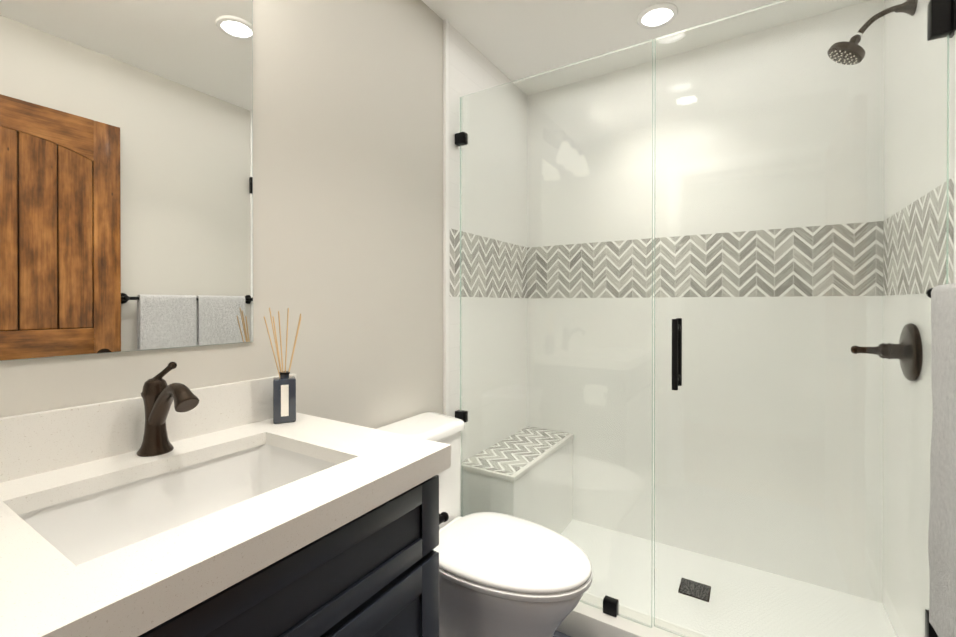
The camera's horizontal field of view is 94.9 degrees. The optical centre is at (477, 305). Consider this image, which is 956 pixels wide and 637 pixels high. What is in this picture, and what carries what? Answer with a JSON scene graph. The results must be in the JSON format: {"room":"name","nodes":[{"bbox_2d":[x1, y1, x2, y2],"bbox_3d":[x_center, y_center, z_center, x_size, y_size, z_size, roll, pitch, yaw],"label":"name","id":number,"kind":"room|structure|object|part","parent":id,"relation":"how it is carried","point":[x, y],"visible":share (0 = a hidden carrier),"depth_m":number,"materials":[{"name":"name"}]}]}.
{"room":"bathroom","nodes":[
{"label":"bathroom","id":0,"kind":"room"},
{"bbox_2d":[0,0,442,428],"bbox_3d":[-0.372,-0.001,1.588,0.100,2.400,2.500,0,0,32],"label":"wall","id":1,"kind":"structure","parent":0,"point":[348,180],"depth_m":1.38,"materials":[{"name":"grey paint"}]},
{"bbox_2d":[0,0,252,360],"bbox_3d":[-0.746,-0.401,0.885,0.006,0.994,0.603,0,0,32],"label":"wall mirror","id":2,"kind":"object","parent":1,"relation":"attached to","point":[126,175],"visible":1,"depth_m":0.91,"materials":[{"name":"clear mirror"}]},
{"bbox_2d":[443,19,449,415],"bbox_3d":[-0.134,-0.052,1.859,0.016,2.300,0.029,0,0,32],"label":"trim","id":3,"kind":"structure","parent":1,"relation":"attached to","point":[446,217],"depth_m":1.85,"materials":[{"name":"white"}]},
{"bbox_2d":[450,297,526,461],"bbox_3d":[0.078,0.579,2.206,0.010,1.236,0.780,0,0,32],"label":"wall tile","id":4,"kind":"structure","parent":1,"relation":"attached to","point":[456,352],"depth_m":2.15,"materials":[{"name":"white tile"}]},
{"bbox_2d":[450,228,526,297],"bbox_3d":[0.078,-0.185,2.202,0.010,0.292,0.780,0,0,32],"label":"wall tile","id":5,"kind":"structure","parent":1,"relation":"attached to","point":[455,256],"depth_m":2.13,"materials":[{"name":"grey tile"}]},
{"bbox_2d":[450,24,526,246],"bbox_3d":[0.078,-0.767,2.200,0.010,0.872,0.780,0,0,32],"label":"wall tile","id":6,"kind":"structure","parent":1,"relation":"attached to","point":[473,69],"depth_m":2.13,"materials":[{"name":"white tile"}]},
{"bbox_2d":[553,631,570,636],"bbox_3d":[0.327,1.251,1.156,1.750,0.100,2.500,0,0,32],"label":"floor","id":7,"kind":"structure","parent":0,"point":[558,634],"depth_m":1.59,"materials":[{"name":"tile"}]},
{"bbox_2d":[0,373,450,636],"bbox_3d":[-0.467,0.698,0.820,0.553,1.008,0.840,0,0,32],"label":"bathroom vanity","id":8,"kind":"object","parent":7,"relation":"on","point":[236,511],"visible":0.98,"depth_m":0.76,"materials":[{"name":"black"}]},
{"bbox_2d":[136,362,198,456],"bbox_3d":[-0.614,0.210,0.874,0.178,0.184,0.066,0,0,32],"label":"faucet","id":9,"kind":"object","parent":8,"relation":"on","point":[159,395],"visible":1,"depth_m":0.88,"materials":[{"name":"brown metal"}]},
{"bbox_2d":[18,444,337,565],"bbox_3d":[-0.487,0.409,0.779,0.375,0.156,0.493,0,0,32],"label":"sink","id":10,"kind":"object","parent":8,"relation":"in","point":[87,524],"depth_m":0.86,"materials":[{"name":"white ceramic"}]},
{"bbox_2d":[264,308,301,423],"bbox_3d":[-0.503,0.153,1.133,0.089,0.295,0.074,0,0,-26],"label":"diffuser","id":11,"kind":"object","parent":8,"relation":"on","point":[284,396],"visible":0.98,"depth_m":1.12,"materials":[{"name":"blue glass"}]},
{"bbox_2d":[377,412,591,636],"bbox_3d":[0.017,0.812,1.425,0.708,0.776,0.384,0,0,32],"label":"toilet","id":12,"kind":"object","parent":7,"relation":"on","point":[502,575],"visible":0.6,"depth_m":1.30,"materials":[{"name":"white ceramic"}]},
{"bbox_2d":[556,593,706,636],"bbox_3d":[0.555,1.149,1.520,1.550,0.100,0.120,0,0,32],"label":"curb","id":13,"kind":"object","parent":7,"relation":"on","point":[581,619],"visible":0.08,"depth_m":1.54,"materials":[{"name":"stone"}]},
{"bbox_2d":[455,39,652,627],"bbox_3d":[0.250,0.099,1.706,0.810,2.000,0.034,0,0,32],"label":"glass wall","id":14,"kind":"structure","parent":13,"relation":"on","point":[610,605],"depth_m":1.68,"materials":[{"name":"clear glass"}]},
{"bbox_2d":[561,519,896,636],"bbox_3d":[0.762,1.181,1.850,1.550,0.035,0.662,0,0,32],"label":"pan","id":15,"kind":"object","parent":7,"relation":"on","point":[638,543],"depth_m":1.76,"materials":[{"name":"white acrylic"},{"name":"dark metal"}]},
{"bbox_2d":[461,426,573,533],"bbox_3d":[0.216,0.928,2.154,0.278,0.467,0.701,0,0,32],"label":"shower bench","id":16,"kind":"object","parent":15,"relation":"on","point":[531,451],"visible":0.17,"depth_m":2.02,"materials":[{"name":"tile"}]},
{"bbox_2d":[678,578,710,601],"bbox_3d":[0.887,1.162,1.796,0.112,0.003,0.112,0,0,32],"label":"shower drain","id":17,"kind":"object","parent":15,"relation":"on","point":[686,584],"depth_m":1.79,"materials":[{"name":"brown metal"}]},
{"bbox_2d":[422,0,869,94],"bbox_3d":[0.327,-1.249,1.145,1.750,0.100,2.500,0,0,32],"label":"ceiling","id":18,"kind":"structure","parent":0,"point":[513,40],"depth_m":1.91,"materials":[{"name":"white paint"}]},
{"bbox_2d":[637,2,677,28],"bbox_3d":[0.742,-1.196,1.818,0.160,0.012,0.160,0,0,32],"label":"recessed light","id":19,"kind":"object","parent":18,"relation":"in","point":[657,14],"visible":1,"depth_m":1.81,"materials":[{"name":"white plastic"}]},
{"bbox_3d":[0.964,-0.003,2.168,1.750,2.400,0.100,0,0,32],"label":"wall","id":20,"kind":"structure","parent":0,"visible":0},
{"bbox_2d":[527,296,882,602],"bbox_3d":[0.935,0.579,2.123,1.530,1.236,0.010,0,0,32],"label":"wall tile","id":21,"kind":"structure","parent":20,"relation":"attached to","point":[605,430],"depth_m":1.99,"materials":[{"name":"white tile"}]},
{"bbox_2d":[527,221,883,297],"bbox_3d":[0.935,-0.185,2.120,1.530,0.292,0.010,0,0,32],"label":"wall tile","id":22,"kind":"structure","parent":20,"relation":"attached to","point":[728,275],"depth_m":2.00,"materials":[{"name":"grey tile"}]},
{"bbox_2d":[527,0,883,247],"bbox_3d":[0.935,-0.767,2.118,1.530,0.872,0.010,0,0,32],"label":"wall tile","id":23,"kind":"structure","parent":20,"relation":"attached to","point":[813,124],"depth_m":2.00,"materials":[{"name":"white tile"}]},
{"bbox_3d":[1.027,0.003,0.713,0.100,2.400,2.500,0,0,32],"label":"wall","id":24,"kind":"structure","parent":0,"visible":0},
{"bbox_2d":[654,0,955,636],"bbox_3d":[0.905,0.094,1.296,0.724,1.988,0.109,0,0,32],"label":"door","id":25,"kind":"structure","parent":24,"relation":"in","point":[946,226],"depth_m":1.28,"materials":[{"name":"clear glass"}]},
{"bbox_3d":[0.930,0.053,1.281,0.665,1.679,0.109,0,0,32],"label":"glass hinges","id":26,"kind":"part","parent":25,"relation":"part of","materials":[{"name":"clear glass"}]},
{"bbox_2d":[882,293,932,636],"bbox_3d":[1.397,0.582,1.412,0.010,1.236,0.726,0,0,32],"label":"wall tile","id":27,"kind":"structure","parent":24,"relation":"attached to","point":[900,306],"depth_m":1.45,"materials":[{"name":"white tile"}]},
{"bbox_2d":[851,323,922,380],"bbox_3d":[1.314,0.148,1.430,0.153,0.184,0.184,0,0,32],"label":"shower valve","id":28,"kind":"object","parent":27,"relation":"attached to","point":[908,337],"depth_m":1.38,"materials":[{"name":"brown metal"}]},
{"bbox_2d":[883,177,953,295],"bbox_3d":[1.397,-0.182,1.408,0.010,0.292,0.726,0,0,32],"label":"wall tile","id":29,"kind":"structure","parent":24,"relation":"attached to","point":[889,256],"depth_m":1.33,"materials":[{"name":"grey tile"}]},
{"bbox_2d":[884,0,953,219],"bbox_3d":[1.397,-0.764,1.406,0.010,0.872,0.726,0,0,32],"label":"wall tile","id":30,"kind":"structure","parent":24,"relation":"attached to","point":[921,31],"depth_m":1.38,"materials":[{"name":"white tile"}]},
{"bbox_2d":[827,0,917,64],"bbox_3d":[1.287,-0.896,1.443,0.217,0.171,0.106,0,0,32],"label":"shower head","id":31,"kind":"object","parent":30,"relation":"attached to","point":[841,59],"depth_m":1.44,"materials":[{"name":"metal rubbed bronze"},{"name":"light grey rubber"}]},
{"bbox_2d":[926,283,955,636],"bbox_3d":[0.990,0.357,0.826,0.079,0.827,0.694,0,0,32],"label":"towel","id":32,"kind":"object","parent":24,"relation":"attached to","point":[942,559],"visible":1,"depth_m":0.99,"materials":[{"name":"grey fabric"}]},
{"bbox_2d":[953,31,955,282],"bbox_3d":[1.199,-0.049,1.096,0.014,2.300,0.016,0,0,32],"label":"trim","id":33,"kind":"structure","parent":24,"relation":"attached to","point":[954,267],"depth_m":1.10,"materials":[{"name":"white"}]}
]}

